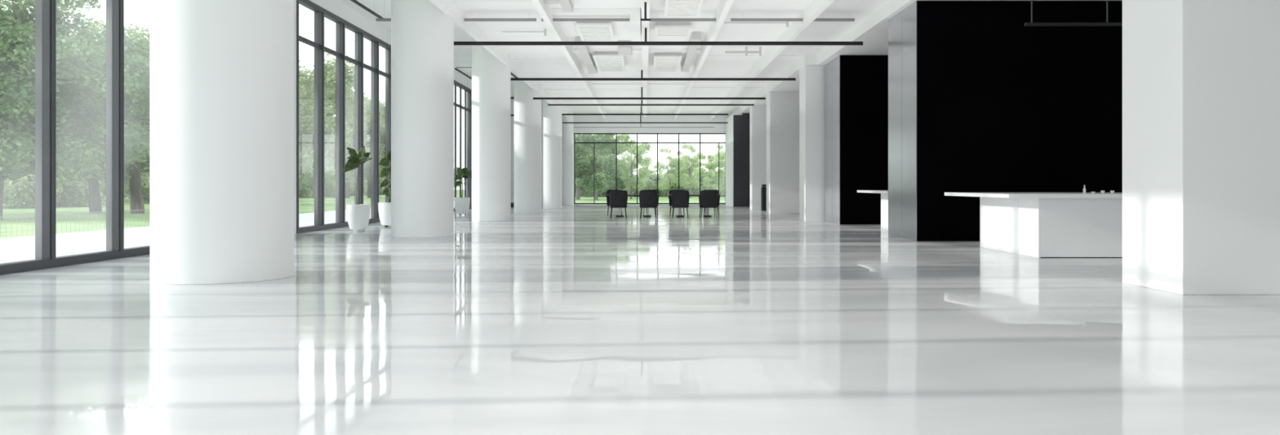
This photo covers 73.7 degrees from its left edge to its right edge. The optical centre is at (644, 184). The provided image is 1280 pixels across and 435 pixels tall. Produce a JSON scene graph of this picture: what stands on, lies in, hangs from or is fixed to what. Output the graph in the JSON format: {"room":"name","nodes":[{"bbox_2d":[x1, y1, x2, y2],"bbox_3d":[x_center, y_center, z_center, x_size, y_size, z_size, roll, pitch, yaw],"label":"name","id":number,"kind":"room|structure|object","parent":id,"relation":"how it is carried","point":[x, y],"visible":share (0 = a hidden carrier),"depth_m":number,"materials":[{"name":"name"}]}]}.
{"room":"lobby","nodes":[
{"label":"lobby","id":0,"kind":"room"},
{"bbox_2d":[294,0,471,233],"bbox_3d":[-7.970,-1.825,20.100,0.200,5.850,54.200,0,0,0],"label":"wall","id":1,"kind":"structure","parent":0,"point":[336,7],"depth_m":22.73,"materials":[{"name":"white paint"}]},
{"bbox_2d":[0,0,149,275],"bbox_3d":[-7.923,-1.614,4.900,0.215,5.428,21.800,0,0,0],"label":"window","id":2,"kind":"structure","parent":1,"relation":"in","point":[46,257],"depth_m":11.30,"materials":[{"name":"grey metal"}]},
{"bbox_2d":[296,0,391,233],"bbox_3d":[-7.923,-1.614,23.750,0.215,5.428,8.900,0,0,0],"label":"window","id":3,"kind":"structure","parent":1,"relation":"in","point":[320,12],"depth_m":22.19,"materials":[{"name":"grey metal"}]},
{"bbox_2d":[453,80,471,211],"bbox_3d":[-7.940,-1.614,34.660,0.180,5.428,8.120,0,0,0],"label":"window","id":4,"kind":"structure","parent":1,"relation":"in","point":[468,108],"depth_m":37.73,"materials":[{"name":"grey metal"}]},
{"bbox_2d":[338,0,514,97],"bbox_3d":[-6.135,-4.850,20.100,3.870,0.200,54.200,0,0,0],"label":"ceiling","id":5,"kind":"structure","parent":0,"point":[382,7],"depth_m":25.99,"materials":[{"name":"paint"}]},
{"bbox_2d":[350,0,382,17],"bbox_3d":[-6.420,-4.397,17.700,0.050,0.705,6.400,0,0,0],"label":"track rail","id":6,"kind":"object","parent":5,"relation":"hanging from","point":[356,2],"visible":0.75,"depth_m":19.67,"materials":[{"name":"black metal"}]},
{"bbox_2d":[511,98,731,204],"bbox_3d":[2.065,-1.800,47.100,20.270,5.900,0.200,0,0,0],"label":"wall","id":7,"kind":"structure","parent":0,"point":[577,127],"depth_m":47.00,"materials":[{"name":"white paint"}]},
{"bbox_2d":[429,0,568,117],"bbox_3d":[-4.145,-4.225,20.000,0.110,1.250,54.000,0,0,0],"label":"trim","id":8,"kind":"structure","parent":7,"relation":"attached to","point":[448,7],"depth_m":21.71,"materials":[{"name":"paint"}]},
{"bbox_2d":[531,0,606,119],"bbox_3d":[-2.140,-3.765,20.000,0.140,0.330,54.000,0,0,0],"label":"trim","id":9,"kind":"structure","parent":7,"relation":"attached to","point":[544,10],"depth_m":22.54,"materials":[{"name":"paint"}]},
{"bbox_2d":[640,0,649,118],"bbox_3d":[0.020,-3.795,20.000,0.180,0.270,54.000,0,0,0],"label":"trim","id":10,"kind":"structure","parent":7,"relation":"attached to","point":[644,24],"depth_m":23.33,"materials":[{"name":"paint"}]},
{"bbox_2d":[561,106,728,115],"bbox_3d":[-0.267,-3.440,39.500,8.295,0.440,0.060,0,0,0],"label":"linear pendant","id":11,"kind":"object","parent":10,"relation":"hanging from","point":[641,113],"visible":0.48,"depth_m":39.47,"materials":[{"name":"black metal"}]},
{"bbox_2d":[562,115,727,123],"bbox_3d":[0.033,-3.395,43.500,8.418,0.529,0.060,0,0,0],"label":"linear pendant","id":12,"kind":"object","parent":10,"relation":"hanging from","point":[640,115],"visible":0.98,"depth_m":43.48,"materials":[{"name":"black metal"}]},
{"bbox_2d":[533,87,765,99],"bbox_3d":[0.180,-3.427,31.950,8.699,0.466,0.060,0,0,0],"label":"linear pendant","id":13,"kind":"object","parent":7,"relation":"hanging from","point":[642,97],"visible":1,"depth_m":31.92,"materials":[{"name":"black metal"}]},
{"bbox_2d":[573,133,725,204],"bbox_3d":[0.317,-0.893,47.080,8.390,3.925,0.120,0,0,0],"label":"window","id":14,"kind":"structure","parent":7,"relation":"in","point":[575,134],"depth_m":47.03,"materials":[{"name":"metal"}]},
{"bbox_2d":[547,99,754,106],"bbox_3d":[0.266,-3.472,35.400,8.549,0.375,0.060,0,0,0],"label":"linear pendant","id":15,"kind":"object","parent":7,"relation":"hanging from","point":[642,104],"visible":0.96,"depth_m":35.38,"materials":[{"name":"black metal"}]},
{"bbox_2d":[549,105,752,106],"bbox_3d":[0.266,-3.287,35.400,8.449,0.005,0.036,0,0,0],"label":"diffuser","id":16,"kind":"object","parent":15,"relation":"attached to","point":[549,105],"depth_m":35.40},
{"bbox_2d":[511,70,795,80],"bbox_3d":[0.255,-3.491,27.200,9.119,0.338,0.060,0,0,0],"label":"linear pendant","id":17,"kind":"object","parent":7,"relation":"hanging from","point":[641,78],"visible":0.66,"depth_m":27.17,"materials":[{"name":"black metal"}]},
{"bbox_2d":[453,27,862,45],"bbox_3d":[0.254,-3.456,19.900,9.672,0.408,0.060,0,0,0],"label":"linear pendant","id":18,"kind":"object","parent":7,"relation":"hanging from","point":[455,43],"visible":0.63,"depth_m":19.87,"materials":[{"name":"black metal"}]},
{"bbox_2d":[453,44,860,45],"bbox_3d":[0.254,-3.255,19.900,9.572,0.005,0.036,0,0,0],"label":"diffuser","id":19,"kind":"object","parent":18,"relation":"attached to","point":[454,45],"depth_m":19.88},
{"bbox_2d":[674,0,733,119],"bbox_3d":[1.685,-3.765,20.000,0.130,0.330,54.000,0,0,0],"label":"trim","id":20,"kind":"structure","parent":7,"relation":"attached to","point":[723,8],"depth_m":22.28,"materials":[{"name":"paint"}]},
{"bbox_2d":[709,0,834,119],"bbox_3d":[3.645,-3.765,20.000,0.130,0.330,54.000,0,0,0],"label":"trim","id":21,"kind":"structure","parent":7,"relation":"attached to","point":[815,7],"depth_m":22.47,"materials":[{"name":"paint"}]},
{"bbox_2d":[0,204,1279,434],"bbox_3d":[2.105,1.200,20.100,20.190,0.200,54.200,0,0,0],"label":"floor","id":22,"kind":"structure","parent":0,"point":[575,319],"depth_m":5.90,"materials":[{"name":"tile"}]},
{"bbox_2d":[149,0,294,284],"bbox_3d":[-5.006,-1.825,10.172,1.542,5.850,1.542,0,0,0],"label":"column","id":23,"kind":"structure","parent":22,"relation":"on","point":[222,72],"depth_m":9.52,"materials":[{"name":"white paint"}]},
{"bbox_2d":[342,146,372,231],"bbox_3d":[-6.755,0.090,20.091,0.620,2.020,0.540,0,0,-27],"label":"potted plant","id":24,"kind":"object","parent":22,"relation":"on","point":[357,215],"visible":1,"depth_m":19.99,"materials":[{"name":"green plant"}]},
{"bbox_2d":[377,149,391,227],"bbox_3d":[-6.652,0.089,22.200,0.528,2.021,0.528,0,0,-42],"label":"potted plant","id":25,"kind":"object","parent":22,"relation":"on","point":[384,208],"visible":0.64,"depth_m":22.14,"materials":[{"name":"green plant"}]},
{"bbox_2d":[391,0,453,238],"bbox_3d":[-4.762,-1.825,18.322,1.302,5.850,1.302,0,0,0],"label":"column","id":26,"kind":"structure","parent":22,"relation":"on","point":[422,35],"depth_m":17.75,"materials":[{"name":"white paint"}]},
{"bbox_2d":[453,167,471,215],"bbox_3d":[-6.528,0.229,31.032,0.783,1.742,0.567,0,0,-18],"label":"potted plant","id":27,"kind":"object","parent":22,"relation":"on","point":[461,204],"visible":0.96,"depth_m":30.88,"materials":[{"name":"green plant"}]},
{"bbox_2d":[471,37,511,222],"bbox_3d":[-4.644,-1.825,25.869,1.165,5.850,1.165,0,0,0],"label":"column","id":28,"kind":"structure","parent":22,"relation":"on","point":[491,78],"depth_m":25.36,"materials":[{"name":"white paint"}]},
{"bbox_2d":[514,73,541,213],"bbox_3d":[-4.532,-1.825,33.121,1.058,5.850,1.058,0,0,0],"label":"column","id":29,"kind":"structure","parent":22,"relation":"on","point":[527,110],"depth_m":32.66,"materials":[{"name":"white paint"}]},
{"bbox_2d":[542,99,561,208],"bbox_3d":[-4.215,-1.825,39.032,0.873,5.850,0.873,0,0,0],"label":"column","id":30,"kind":"structure","parent":22,"relation":"on","point":[552,115],"depth_m":38.66,"materials":[{"name":"white paint"}]},
{"bbox_2d":[562,111,573,205],"bbox_3d":[-4.118,-1.825,45.847,0.599,5.850,0.599,0,0,0],"label":"column","id":31,"kind":"structure","parent":22,"relation":"on","point":[567,128],"depth_m":45.58,"materials":[{"name":"white paint"}]},
{"bbox_2d":[608,190,627,217],"bbox_3d":[-0.857,0.638,28.180,0.606,0.926,0.546,0,0,0],"label":"tub chair","id":32,"kind":"object","parent":22,"relation":"on","point":[618,198],"visible":1,"depth_m":27.93,"materials":[{"name":"grey fabric"}]},
{"bbox_2d":[607,194,659,217],"bbox_3d":[-0.375,0.718,29.400,1.760,0.765,0.840,0,0,0],"label":"dining table","id":33,"kind":"object","parent":22,"relation":"on","point":[620,209],"visible":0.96,"depth_m":29.24,"materials":[{"name":"metal"}]},
{"bbox_2d":[639,190,657,217],"bbox_3d":[0.128,0.638,28.180,0.606,0.926,0.546,0,0,-2],"label":"tub chair","id":34,"kind":"object","parent":22,"relation":"on","point":[647,198],"visible":1,"depth_m":27.93,"materials":[{"name":"grey fabric"}]},
{"bbox_2d":[671,190,689,218],"bbox_3d":[1.183,0.638,28.180,0.606,0.926,0.546,0,0,3],"label":"tub chair","id":35,"kind":"object","parent":22,"relation":"on","point":[679,198],"visible":1,"depth_m":27.93,"materials":[{"name":"grey fabric"}]},
{"bbox_2d":[667,194,719,217],"bbox_3d":[1.698,0.718,29.400,1.760,0.765,0.840,0,0,0],"label":"dining table","id":36,"kind":"object","parent":22,"relation":"on","point":[679,209],"visible":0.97,"depth_m":29.24,"materials":[{"name":"black metal"}]},
{"bbox_2d":[698,190,717,217],"bbox_3d":[2.106,0.638,28.180,0.606,0.926,0.546,0,0,-3],"label":"tub chair","id":37,"kind":"object","parent":22,"relation":"on","point":[707,198],"visible":1,"depth_m":27.93,"materials":[{"name":"grey fabric"}]},
{"bbox_2d":[725,113,749,206],"bbox_3d":[5.960,-1.250,44.870,3.000,4.700,4.160,0,0,0],"label":"wall block","id":38,"kind":"object","parent":22,"relation":"on","point":[737,126],"visible":0.33,"depth_m":42.80,"materials":[{"name":"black paint"}]},
{"bbox_2d":[749,105,766,208],"bbox_3d":[5.420,-1.250,38.825,1.160,4.700,0.850,0,0,0],"label":"square pillar","id":39,"kind":"structure","parent":22,"relation":"on","point":[757,113],"depth_m":38.40,"materials":[{"name":"white paint"}]},
{"bbox_2d":[760,184,766,210],"bbox_3d":[5.160,0.540,36.400,0.340,1.120,0.340,0,0,0],"label":"waste bin","id":40,"kind":"object","parent":22,"relation":"on","point":[763,188],"visible":0.55,"depth_m":36.23,"materials":[{"name":"metal"}]},
{"bbox_2d":[766,91,799,213],"bbox_3d":[5.720,-1.250,33.400,1.760,4.700,1.000,0,0,0],"label":"square pillar","id":41,"kind":"structure","parent":22,"relation":"on","point":[782,107],"depth_m":32.90,"materials":[{"name":"white paint"}]},
{"bbox_2d":[799,65,825,221],"bbox_3d":[5.420,-1.250,26.180,1.160,4.700,0.960,0,0,0],"label":"square pillar","id":42,"kind":"structure","parent":22,"relation":"on","point":[811,77],"depth_m":25.70,"materials":[{"name":"white paint"}]},
{"bbox_2d":[825,55,888,224],"bbox_3d":[8.700,-1.248,24.600,6.580,4.695,1.900,0,0,0],"label":"wall block","id":43,"kind":"object","parent":22,"relation":"on","point":[856,86],"visible":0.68,"depth_m":23.65,"materials":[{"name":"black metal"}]},
{"bbox_2d":[857,190,888,230],"bbox_3d":[7.510,0.617,20.405,4.180,0.967,2.730,0,0,0],"label":"reception counter","id":44,"kind":"object","parent":22,"relation":"on","point":[884,193],"depth_m":21.05,"materials":[{"name":"white paint"}]},
{"bbox_2d":[857,190,888,193],"bbox_3d":[7.510,0.164,20.405,4.180,0.062,2.730,0,0,0],"label":"countertop","id":45,"kind":"structure","parent":44,"relation":"on","point":[858,191],"depth_m":20.10,"materials":[{"name":"white stone"}]},
{"bbox_2d":[888,0,1122,241],"bbox_3d":[8.650,-1.248,17.630,6.680,4.695,1.940,0,0,0],"label":"wall block","id":46,"kind":"object","parent":22,"relation":"on","point":[980,100],"visible":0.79,"depth_m":16.66,"materials":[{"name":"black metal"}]},
{"bbox_2d":[944,192,1122,257],"bbox_3d":[7.510,0.617,14.065,4.180,0.967,2.730,0,0,0],"label":"reception counter","id":47,"kind":"object","parent":22,"relation":"on","point":[1034,224],"depth_m":12.86,"materials":[{"name":"white paint"}]},
{"bbox_2d":[944,192,1122,198],"bbox_3d":[7.510,0.164,14.065,4.180,0.062,2.730,0,0,0],"label":"countertop","id":48,"kind":"structure","parent":47,"relation":"on","point":[1009,195],"depth_m":12.70,"materials":[{"name":"white stone"}]},
{"bbox_2d":[1122,0,1279,294],"bbox_3d":[6.485,-1.250,9.060,2.230,4.700,1.080,0,0,0],"label":"square pillar","id":49,"kind":"structure","parent":22,"relation":"on","point":[1201,78],"depth_m":8.52,"materials":[{"name":"white paint"}]},
{"bbox_2d":[452,0,888,113],"bbox_3d":[0.600,-4.030,20.100,9.380,0.200,54.200,0,0,0],"label":"ceiling","id":50,"kind":"structure","parent":0,"point":[817,31],"depth_m":24.30,"materials":[{"name":"paint"}]},
{"bbox_2d":[453,0,533,3],"bbox_3d":[-3.150,-3.914,18.260,1.880,0.029,0.120,0,0,0],"label":"trim","id":51,"kind":"structure","parent":50,"relation":"attached to","point":[454,2],"depth_m":18.20,"materials":[{"name":"paint"}]},
{"bbox_2d":[464,17,536,21],"bbox_3d":[-3.258,-3.817,19.300,1.624,0.225,0.060,0,0,0],"label":"rail","id":52,"kind":"object","parent":50,"relation":"hanging from","point":[465,19],"visible":1,"depth_m":19.27,"materials":[{"name":"grey metal"}]},
{"bbox_2d":[501,28,546,35],"bbox_3d":[-3.035,-3.850,21.500,1.130,0.180,0.060,0,0,0],"label":"pipe","id":53,"kind":"object","parent":50,"relation":"hanging from","point":[544,29],"visible":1,"depth_m":21.48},
{"bbox_2d":[513,58,568,60],"bbox_3d":[-3.150,-3.914,26.660,1.880,0.029,0.120,0,0,0],"label":"trim","id":54,"kind":"structure","parent":50,"relation":"attached to","point":[513,59],"depth_m":26.64,"materials":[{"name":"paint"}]},
{"bbox_2d":[558,0,573,13],"bbox_3d":[-1.660,-3.839,17.760,0.240,0.178,1.720,0,0,0],"label":"duct","id":55,"kind":"object","parent":50,"relation":"attached to","point":[567,6],"visible":1,"depth_m":18.12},
{"bbox_2d":[541,16,629,21],"bbox_3d":[-1.332,-3.817,19.300,1.998,0.225,0.060,0,0,0],"label":"rail","id":56,"kind":"object","parent":50,"relation":"hanging from","point":[620,19],"visible":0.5,"depth_m":19.27,"materials":[{"name":"grey metal"}]},
{"bbox_2d":[574,36,597,74],"bbox_3d":[-1.720,-3.819,25.560,0.300,0.218,5.920,0,0,0],"label":"duct","id":57,"kind":"object","parent":50,"relation":"attached to","point":[584,51],"visible":0.82,"depth_m":25.22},
{"bbox_2d":[551,8,630,17],"bbox_3d":[-1.190,-3.874,19.250,1.760,0.109,0.500,0,0,0],"label":"trim","id":58,"kind":"structure","parent":50,"relation":"attached to","point":[556,12],"depth_m":19.02,"materials":[{"name":"paint"}]},
{"bbox_2d":[574,21,614,40],"bbox_3d":[-1.214,-3.855,21.300,0.863,0.150,2.200,0,0,0],"label":"air conditioner","id":59,"kind":"object","parent":50,"relation":"attached to","point":[587,30],"visible":0.91,"depth_m":20.99,"materials":[{"name":"metal"}]},
{"bbox_2d":[578,26,611,39],"bbox_3d":[-1.214,-3.801,21.300,0.707,0.018,1.977,0,0,0],"label":"grille","id":60,"kind":"object","parent":59,"relation":"attached to","point":[586,33],"depth_m":21.31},
{"bbox_2d":[592,51,626,71],"bbox_3d":[-1.057,-3.825,26.350,0.889,0.210,3.300,0,0,0],"label":"air conditioner","id":61,"kind":"object","parent":50,"relation":"attached to","point":[605,61],"visible":0.96,"depth_m":25.88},
{"bbox_2d":[595,57,622,71],"bbox_3d":[-1.057,-3.741,26.350,0.729,0.018,3.035,0,0,0],"label":"grille","id":62,"kind":"object","parent":61,"relation":"attached to","point":[603,64],"depth_m":26.36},
{"bbox_2d":[617,40,632,55],"bbox_3d":[-0.550,-3.819,23.810,0.420,0.218,1.220,0,0,0],"label":"duct","id":63,"kind":"object","parent":50,"relation":"attached to","point":[622,50],"visible":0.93,"depth_m":23.83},
{"bbox_2d":[630,8,640,41],"bbox_3d":[-0.200,-3.785,20.600,0.220,0.290,3.200,0,0,0],"label":"trim","id":64,"kind":"structure","parent":50,"relation":"attached to","point":[635,13],"depth_m":19.32,"materials":[{"name":"paint"}]},
{"bbox_2d":[573,48,700,53],"bbox_3d":[-0.225,-3.905,24.900,3.690,0.049,0.600,0,0,0],"label":"trim","id":65,"kind":"structure","parent":50,"relation":"attached to","point":[575,51],"depth_m":24.73,"materials":[{"name":"paint"}]},
{"bbox_2d":[591,83,686,86],"bbox_3d":[-0.225,-3.905,33.300,3.690,0.049,0.600,0,0,0],"label":"trim","id":66,"kind":"structure","parent":50,"relation":"attached to","point":[592,84],"depth_m":33.00,"materials":[{"name":"paint"}]},
{"bbox_2d":[601,102,678,104],"bbox_3d":[-0.225,-3.905,41.300,3.690,0.049,0.600,0,0,0],"label":"trim","id":67,"kind":"structure","parent":50,"relation":"attached to","point":[602,103],"depth_m":41.00,"materials":[{"name":"paint"}]},
{"bbox_2d":[653,52,681,71],"bbox_3d":[0.684,-3.825,26.450,0.813,0.210,3.100,0,0,0],"label":"air conditioner","id":68,"kind":"object","parent":50,"relation":"attached to","point":[663,61],"visible":0.93,"depth_m":25.83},
{"bbox_2d":[655,57,679,71],"bbox_3d":[0.684,-3.741,26.450,0.667,0.018,2.855,0,0,0],"label":"grille","id":69,"kind":"object","parent":68,"relation":"attached to","point":[661,64],"depth_m":26.36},
{"bbox_2d":[654,21,692,36],"bbox_3d":[0.701,-3.845,21.000,0.898,0.170,1.200,0,0,0],"label":"air conditioner","id":70,"kind":"object","parent":50,"relation":"attached to","point":[662,28],"visible":0.98,"depth_m":20.64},
{"bbox_2d":[657,28,688,35],"bbox_3d":[0.701,-3.781,21.000,0.736,0.018,1.004,0,0,0],"label":"grille","id":71,"kind":"object","parent":70,"relation":"attached to","point":[660,31],"depth_m":20.99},
{"bbox_2d":[650,11,715,21],"bbox_3d":[0.941,-3.817,19.300,1.621,0.225,0.060,0,0,0],"label":"rail","id":72,"kind":"object","parent":50,"relation":"hanging from","point":[657,19],"visible":0.87,"depth_m":19.27,"materials":[{"name":"grey metal"}]},
{"bbox_2d":[663,0,703,16],"bbox_3d":[0.812,-3.825,17.900,0.765,0.210,1.800,0,0,0],"label":"air conditioner","id":73,"kind":"object","parent":50,"relation":"attached to","point":[672,7],"visible":1,"depth_m":18.02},
{"bbox_2d":[680,31,700,71],"bbox_3d":[1.330,-3.819,24.960,0.264,0.218,6.120,0,0,0],"label":"duct","id":74,"kind":"object","parent":50,"relation":"attached to","point":[695,36],"visible":1,"depth_m":24.28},
{"bbox_2d":[691,86,764,88],"bbox_3d":[3.475,-3.914,34.260,3.450,0.029,0.120,0,0,0],"label":"trim","id":75,"kind":"structure","parent":50,"relation":"attached to","point":[692,86],"depth_m":34.26,"materials":[{"name":"paint"}]},
{"bbox_2d":[724,46,761,55],"bbox_3d":[2.815,-3.810,24.300,1.030,0.260,0.070,0,0,0],"label":"pipe","id":76,"kind":"object","parent":50,"relation":"hanging from","point":[746,51],"visible":1,"depth_m":24.27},
{"bbox_2d":[706,54,803,56],"bbox_3d":[3.475,-3.914,25.860,3.450,0.029,0.120,0,0,0],"label":"trim","id":77,"kind":"structure","parent":50,"relation":"attached to","point":[708,55],"depth_m":25.80,"materials":[{"name":"paint"}]},
{"bbox_2d":[724,21,788,26],"bbox_3d":[2.665,-3.850,20.300,1.530,0.180,0.060,0,0,0],"label":"pipe","id":78,"kind":"object","parent":50,"relation":"hanging from","point":[786,22],"visible":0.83,"depth_m":20.29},
{"bbox_2d":[730,11,854,21],"bbox_3d":[3.351,-3.817,19.300,2.794,0.225,0.060,0,0,0],"label":"rail","id":79,"kind":"object","parent":50,"relation":"hanging from","point":[743,19],"visible":1,"depth_m":19.27,"materials":[{"name":"grey metal"}]},
{"bbox_2d":[817,0,915,65],"bbox_3d":[5.245,-3.765,9.300,0.090,0.330,32.600,0,0,0],"label":"trim","id":80,"kind":"structure","parent":50,"relation":"attached to","point":[891,7],"depth_m":19.98,"materials":[{"name":"paint"}]},
{"bbox_2d":[731,0,1122,114],"bbox_3d":[8.500,-3.865,20.100,7.400,0.530,54.200,0,0,0],"label":"ceiling","id":81,"kind":"structure","parent":0,"point":[875,42],"depth_m":24.12,"materials":[{"name":"paint"}]},
{"bbox_2d":[1024,0,1122,26],"bbox_3d":[7.612,-3.058,13.500,3.176,1.085,0.060,0,0,0],"label":"linear pendant","id":82,"kind":"object","parent":81,"relation":"hanging from","point":[1027,24],"visible":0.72,"depth_m":13.47,"materials":[{"name":"black metal"}]},
{"label":"outside","id":83,"kind":"structure","parent":0,"visible":0},
{"bbox_2d":[0,189,724,238],"bbox_3d":[0.000,1.215,70.000,280.000,0.170,260.000,0,0,0],"label":"lawn","id":84,"kind":"structure","parent":83,"point":[92,221],"depth_m":31.10,"materials":[{"name":"green plant"}]},
{"bbox_2d":[0,0,35,124],"bbox_3d":[-24.270,-3.069,27.809,7.461,8.516,7.594,0,0,29],"label":"tree","id":85,"kind":"object","parent":84,"relation":"on","point":[9,18],"visible":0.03,"depth_m":28.82,"materials":[{"name":"green plant"}]},
{"bbox_2d":[0,13,81,219],"bbox_3d":[-21.040,-2.300,27.491,5.389,6.945,5.594,0,0,-25],"label":"tree","id":86,"kind":"object","parent":84,"relation":"on","point":[8,73],"visible":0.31,"depth_m":26.52,"materials":[{"name":"green plant"}]},
{"bbox_2d":[3,166,106,208],"bbox_3d":[-29.986,0.141,43.294,4.072,3.014,6.584,0,0,15],"label":"shrub","id":87,"kind":"object","parent":84,"relation":"on","point":[73,193],"visible":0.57,"depth_m":42.13,"materials":[{"name":"green plant"}]},
{"bbox_2d":[0,0,149,182],"bbox_3d":[-19.000,-3.008,27.678,6.672,8.365,7.000,0,0,20],"label":"tree","id":88,"kind":"object","parent":84,"relation":"on","point":[77,66],"visible":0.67,"depth_m":27.12,"materials":[{"name":"green plant"}]},
{"bbox_2d":[56,41,149,213],"bbox_3d":[-21.972,-2.350,34.277,5.467,7.046,5.675,0,0,-39],"label":"tree","id":89,"kind":"object","parent":84,"relation":"on","point":[95,202],"visible":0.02,"depth_m":34.01,"materials":[{"name":"green plant"}]},
{"bbox_2d":[59,17,149,213],"bbox_3d":[-20.008,-2.596,33.537,6.249,7.553,6.637,0,0,-25],"label":"tree","id":90,"kind":"object","parent":84,"relation":"on","point":[136,201],"visible":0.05,"depth_m":33.33,"materials":[{"name":"green plant"}]},
{"bbox_2d":[124,166,149,202],"bbox_3d":[-29.812,-0.153,54.051,5.270,3.900,8.520,0,0,-10],"label":"shrub","id":91,"kind":"object","parent":84,"relation":"on","point":[144,179],"visible":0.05,"depth_m":50.94,"materials":[{"name":"green plant"}]},
{"bbox_2d":[0,197,385,237],"bbox_3d":[-13.800,0.905,32.500,0.016,0.450,55.000,0,0,0],"label":"fence","id":92,"kind":"object","parent":84,"relation":"on","point":[380,197],"visible":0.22,"depth_m":21.00,"materials":[{"name":"grey metal"}]},
{"bbox_2d":[298,177,335,198],"bbox_3d":[-30.001,-0.153,75.603,5.209,3.900,8.683,0,0,-9],"label":"shrub","id":93,"kind":"object","parent":84,"relation":"on","point":[306,190],"visible":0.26,"depth_m":72.92,"materials":[{"name":"green plant"}]},
{"bbox_2d":[298,78,370,200],"bbox_3d":[-22.864,-3.454,60.575,7.691,9.296,8.169,0,0,28],"label":"tree","id":94,"kind":"object","parent":84,"relation":"on","point":[331,153],"visible":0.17,"depth_m":59.76,"materials":[{"name":"green plant"}]},
{"bbox_2d":[298,53,383,186],"bbox_3d":[-19.757,-3.164,48.206,7.630,8.710,7.767,0,0,14],"label":"tree","id":95,"kind":"object","parent":84,"relation":"on","point":[306,159],"visible":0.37,"depth_m":48.11,"materials":[{"name":"green plant"}]},
{"bbox_2d":[300,87,385,197],"bbox_3d":[-26.289,-3.735,73.867,8.217,9.871,10.114,0,0,23],"label":"tree","id":96,"kind":"object","parent":84,"relation":"on","point":[366,137],"visible":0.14,"depth_m":73.29,"materials":[{"name":"green plant"}]},
{"bbox_2d":[328,176,367,195],"bbox_3d":[-30.128,0.141,86.521,4.025,3.013,6.709,0,0,16],"label":"shrub","id":97,"kind":"object","parent":84,"relation":"on","point":[351,181],"visible":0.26,"depth_m":85.33,"materials":[{"name":"green plant"}]},
{"bbox_2d":[330,94,385,197],"bbox_3d":[-24.108,-3.454,74.818,7.691,9.296,8.169,0,0,13],"label":"tree","id":98,"kind":"object","parent":84,"relation":"on","point":[366,165],"visible":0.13,"depth_m":74.57,"materials":[{"name":"green plant"}]},
{"bbox_2d":[364,171,385,195],"bbox_3d":[-30.097,-0.153,97.215,5.209,3.900,8.683,0,0,5],"label":"shrub","id":99,"kind":"object","parent":84,"relation":"on","point":[380,180],"visible":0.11,"depth_m":94.28,"materials":[{"name":"green plant"}]},
{"bbox_2d":[575,135,607,199],"bbox_3d":[-4.986,-2.573,66.309,4.566,7.496,5.493,0,0,18],"label":"tree","id":100,"kind":"object","parent":84,"relation":"on","point":[580,154],"visible":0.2,"depth_m":64.85,"materials":[{"name":"green plant"}]},
{"bbox_2d":[575,183,615,197],"bbox_3d":[-5.818,0.039,80.137,7.328,3.293,4.485,0,0,6],"label":"shrub","id":101,"kind":"object","parent":84,"relation":"on","point":[587,192],"visible":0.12,"depth_m":78.80,"materials":[{"name":"green plant"}]},
{"bbox_2d":[575,134,625,200],"bbox_3d":[-3.668,-1.504,62.170,3.903,5.326,3.245,0,0,34],"label":"tree","id":102,"kind":"object","parent":84,"relation":"on","point":[603,173],"visible":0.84,"depth_m":61.81,"materials":[{"name":"green plant"}]},
{"bbox_2d":[595,139,636,190],"bbox_3d":[-2.759,-1.407,71.866,4.072,5.129,3.385,0,0,-41],"label":"tree","id":103,"kind":"object","parent":84,"relation":"on","point":[620,182],"visible":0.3,"depth_m":71.57,"materials":[{"name":"green plant"}]},
{"bbox_2d":[591,177,651,197],"bbox_3d":[-2.247,0.218,80.142,6.084,2.624,3.640,0,0,15],"label":"shrub","id":104,"kind":"object","parent":84,"relation":"on","point":[644,187],"visible":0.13,"depth_m":78.96,"materials":[{"name":"green plant"}]},
{"bbox_2d":[608,134,652,199],"bbox_3d":[-1.223,-1.580,68.221,3.760,5.476,3.749,0,0,-1],"label":"tree","id":105,"kind":"object","parent":84,"relation":"on","point":[629,167],"visible":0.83,"depth_m":67.98,"materials":[{"name":"green plant"}]},
{"bbox_2d":[637,163,657,184],"bbox_3d":[0.177,-0.580,82.002,2.362,3.448,2.394,0,0,33],"label":"tree","id":106,"kind":"object","parent":84,"relation":"on","point":[651,175],"visible":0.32,"depth_m":81.62,"materials":[{"name":"green plant"}]},
{"bbox_2d":[634,178,683,196],"bbox_3d":[1.274,0.406,80.009,4.933,2.216,2.959,0,0,-7],"label":"shrub","id":107,"kind":"object","parent":84,"relation":"on","point":[652,186],"visible":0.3,"depth_m":79.13,"materials":[{"name":"green plant"}]},
{"bbox_2d":[652,146,688,198],"bbox_3d":[2.264,-1.018,70.286,3.034,4.342,2.758,0,0,-41],"label":"tree","id":108,"kind":"object","parent":84,"relation":"on","point":[673,162],"visible":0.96,"depth_m":69.87,"materials":[{"name":"green plant"}]},
{"bbox_2d":[656,168,724,197],"bbox_3d":[4.696,0.039,80.166,7.328,3.293,4.485,0,0,12],"label":"shrub","id":109,"kind":"object","parent":84,"relation":"on","point":[697,189],"visible":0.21,"depth_m":78.99,"materials":[{"name":"green plant"}]},
{"bbox_2d":[673,143,708,197],"bbox_3d":[3.714,-1.260,74.374,3.071,4.836,3.378,0,0,-26],"label":"tree","id":110,"kind":"object","parent":84,"relation":"on","point":[693,182],"visible":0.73,"depth_m":73.97,"materials":[{"name":"green plant"}]},
{"bbox_2d":[693,153,724,192],"bbox_3d":[5.082,-0.680,66.159,2.499,3.651,2.507,0,0,-29],"label":"tree","id":111,"kind":"object","parent":84,"relation":"on","point":[711,165],"visible":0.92,"depth_m":65.81,"materials":[{"name":"green plant"}]},
{"bbox_2d":[710,143,724,188],"bbox_3d":[6.984,-1.309,69.509,3.447,4.934,3.792,0,0,5],"label":"tree","id":112,"kind":"object","parent":84,"relation":"on","point":[722,154],"visible":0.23,"depth_m":69.25,"materials":[{"name":"green plant"}]},
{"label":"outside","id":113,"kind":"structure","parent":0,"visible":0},
{"bbox_2d":[0,203,454,263],"bbox_3d":[-10.695,1.210,15.000,5.410,0.180,90.000,0,0,0],"label":"terrace","id":114,"kind":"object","parent":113,"point":[21,248],"visible":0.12,"depth_m":16.97,"materials":[{"name":"concrete"}]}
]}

